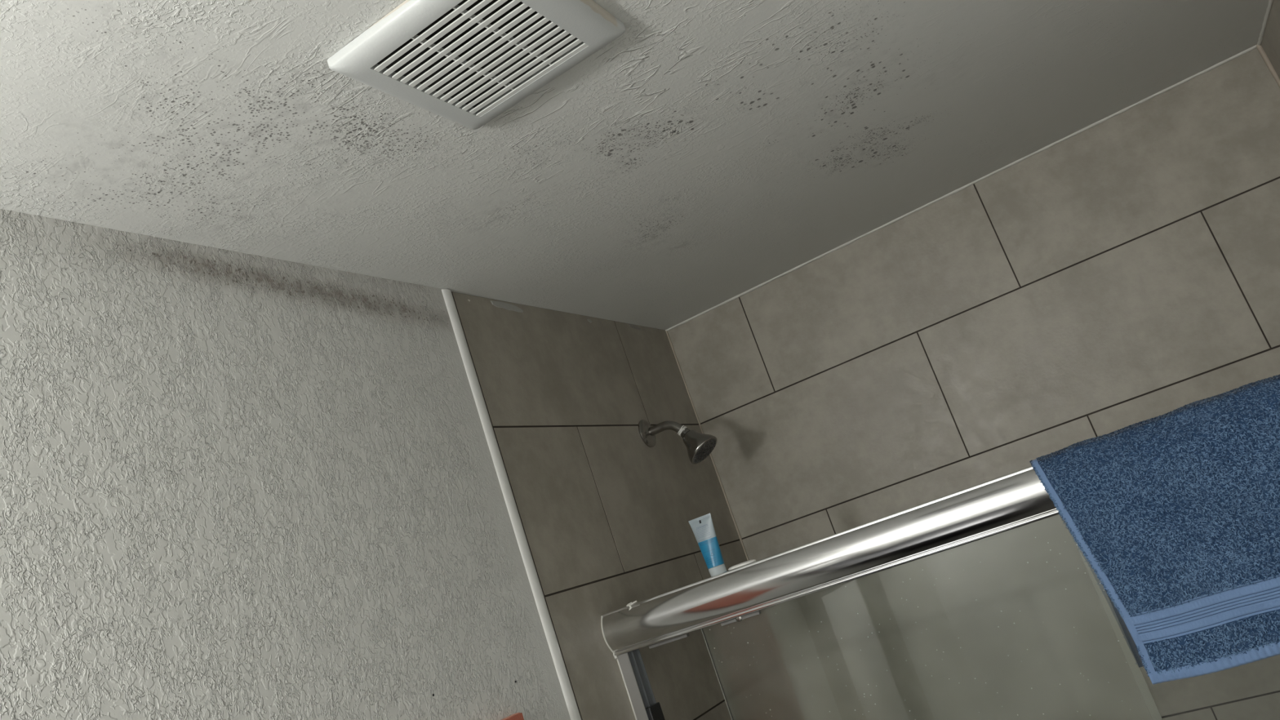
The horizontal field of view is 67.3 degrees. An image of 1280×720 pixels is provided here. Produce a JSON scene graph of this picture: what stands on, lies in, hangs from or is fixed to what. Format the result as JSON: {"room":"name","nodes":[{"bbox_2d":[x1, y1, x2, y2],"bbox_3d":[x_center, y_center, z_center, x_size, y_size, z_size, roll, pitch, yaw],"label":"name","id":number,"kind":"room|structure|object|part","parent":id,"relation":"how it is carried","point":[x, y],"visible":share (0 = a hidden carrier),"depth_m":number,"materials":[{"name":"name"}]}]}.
{"room":"damaged room","nodes":[
{"label":"damaged room","id":0,"kind":"room"},
{"bbox_2d":[0,208,747,719],"bbox_3d":[-0.278,0.963,0.878,0.017,2.440,3.100,-25,-15,25],"label":"wall","id":1,"kind":"structure","parent":0,"point":[233,485],"depth_m":1.29,"materials":[{"name":"white paint"}]},
{"bbox_2d":[441,288,582,719],"bbox_3d":[0.039,0.997,1.456,0.012,2.438,0.028,-25,-15,25],"label":"trim","id":2,"kind":"structure","parent":1,"relation":"attached to","point":[551,637],"depth_m":1.63,"materials":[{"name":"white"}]},
{"bbox_2d":[501,712,524,719],"bbox_3d":[-0.177,0.738,1.248,0.016,0.478,0.302,-25,-15,25],"label":"wall panel","id":3,"kind":"object","parent":1,"relation":"attached to","point":[518,716],"visible":1,"depth_m":1.42,"materials":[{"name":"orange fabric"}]},
{"bbox_2d":[638,419,716,464],"bbox_3d":[0.088,0.170,2.139,0.156,0.139,0.078,-25,-15,25],"label":"shower head","id":4,"kind":"object","parent":1,"relation":"attached to","point":[699,446],"visible":1,"depth_m":2.12},
{"bbox_3d":[0.062,0.160,2.159,0.097,0.050,0.021,-25,-15,25],"label":"shower arm","id":5,"kind":"part","parent":4,"relation":"part of","materials":[{"name":"silver metal"}]},
{"bbox_2d":[665,330,749,560],"bbox_3d":[0.458,1.044,2.238,0.007,2.440,0.008,-16,-14,-15],"label":"trim","id":6,"kind":"structure","parent":1,"relation":"attached to","point":[667,333],"depth_m":2.43,"materials":[{"name":"beige"}]},
{"bbox_2d":[600,466,1279,719],"bbox_3d":[0.744,0.825,1.304,1.426,1.395,0.068,-25,-15,25],"label":"shower door","id":7,"kind":"structure","parent":1,"relation":"attached to","point":[980,602],"depth_m":1.48,"materials":[{"name":"silver metal"}]},
{"bbox_2d":[688,513,727,576],"bbox_3d":[0.121,0.325,1.680,0.033,0.106,0.031,-15,-14,-17],"label":"tube","id":8,"kind":"object","parent":7,"relation":"on","point":[703,528],"visible":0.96,"depth_m":1.67,"materials":[{"name":"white plastic"}]},
{"bbox_2d":[695,524,710,541],"bbox_3d":[0.110,0.302,1.680,0.027,0.023,0.005,-25,-15,25],"label":"print","id":9,"kind":"object","parent":8,"relation":"on","point":[702,531],"depth_m":1.68,"materials":[{"name":"blue paint"}]},
{"bbox_2d":[699,538,715,564],"bbox_3d":[0.120,0.334,1.668,0.028,0.039,0.009,-25,-15,25],"label":"print","id":10,"kind":"object","parent":8,"relation":"on","point":[707,546],"depth_m":1.67,"materials":[{"name":"blue plastic"}]},
{"bbox_2d":[728,559,755,570],"bbox_3d":[0.175,0.352,1.651,0.053,0.008,0.032,-25,-15,25],"label":"soap sliver","id":11,"kind":"object","parent":7,"relation":"on","point":[748,562],"visible":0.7,"depth_m":1.64,"materials":[{"name":"white"}]},
{"bbox_3d":[0.574,0.932,1.399,0.637,1.350,0.006,-25,-15,25],"label":"glass panel","id":12,"kind":"part","parent":7,"relation":"part of","materials":[{"name":"clear glass"}]},
{"bbox_2d":[1030,374,1279,684],"bbox_3d":[0.850,0.198,1.276,0.542,0.336,0.114,-25,-15,25],"label":"bath towel","id":13,"kind":"object","parent":7,"relation":"hanging from","point":[1175,513],"visible":0.98,"depth_m":1.29,"materials":[{"name":"blue fabric"}]},
{"bbox_3d":[1.087,0.694,1.158,0.620,1.350,0.006,-25,-15,25],"label":"glass panel","id":14,"kind":"part","parent":7,"relation":"part of","materials":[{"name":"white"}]},
{"bbox_2d":[0,0,1268,329],"bbox_3d":[-0.077,-0.439,0.855,1.430,0.001,3.100,-25,-15,25],"label":"ceiling","id":15,"kind":"structure","parent":0,"point":[710,151],"depth_m":1.38,"materials":[{"name":"white paint"}]},
{"bbox_2d":[327,0,625,129],"bbox_3d":[-0.185,-0.386,1.073,0.238,0.108,0.246,-25,-15,25],"label":"exhaust fan cover","id":16,"kind":"object","parent":15,"relation":"on","point":[466,63],"visible":1,"depth_m":1.07,"materials":[{"name":"white plastic"}]},
{"bbox_2d":[373,0,587,116],"bbox_3d":[-0.174,-0.339,1.062,0.168,0.009,0.188,-25,-15,25],"label":"grille","id":17,"kind":"object","parent":16,"relation":"attached to","point":[546,65],"depth_m":1.06,"materials":[{"name":"white plastic"}]},
{"bbox_2d":[667,48,1279,560],"bbox_3d":[1.046,0.768,1.947,1.425,2.440,0.012,-25,-15,25],"label":"wall","id":18,"kind":"structure","parent":0,"point":[1124,272],"depth_m":2.12,"materials":[{"name":"beige tile"}]},
{"bbox_2d":[665,44,1256,331],"bbox_3d":[0.653,-0.354,2.219,1.425,0.011,0.011,-25,-15,25],"label":"trim","id":19,"kind":"structure","parent":18,"relation":"attached to","point":[1248,50],"depth_m":2.16,"materials":[{"name":"grey"}]},
{"bbox_2d":[1256,44,1279,88],"bbox_3d":[1.562,0.307,1.689,0.013,2.040,0.013,-13,-14,-24],"label":"trim","id":20,"kind":"structure","parent":18,"relation":"attached to","point":[1264,55],"depth_m":1.91,"materials":[{"name":"beige"}]},
{"bbox_2d":[1261,0,1279,79],"bbox_3d":[1.420,0.464,1.246,0.012,2.440,0.900,-25,-15,25],"label":"wall","id":21,"kind":"structure","parent":0,"point":[1270,43],"depth_m":1.82,"materials":[{"name":"beige tile"}]},
{"bbox_2d":[1257,0,1273,45],"bbox_3d":[1.025,-0.654,1.526,0.010,0.010,0.900,-25,-15,25],"label":"trim","id":22,"kind":"structure","parent":21,"relation":"attached to","point":[1270,2],"depth_m":1.81,"materials":[{"name":"grey"}]}
]}

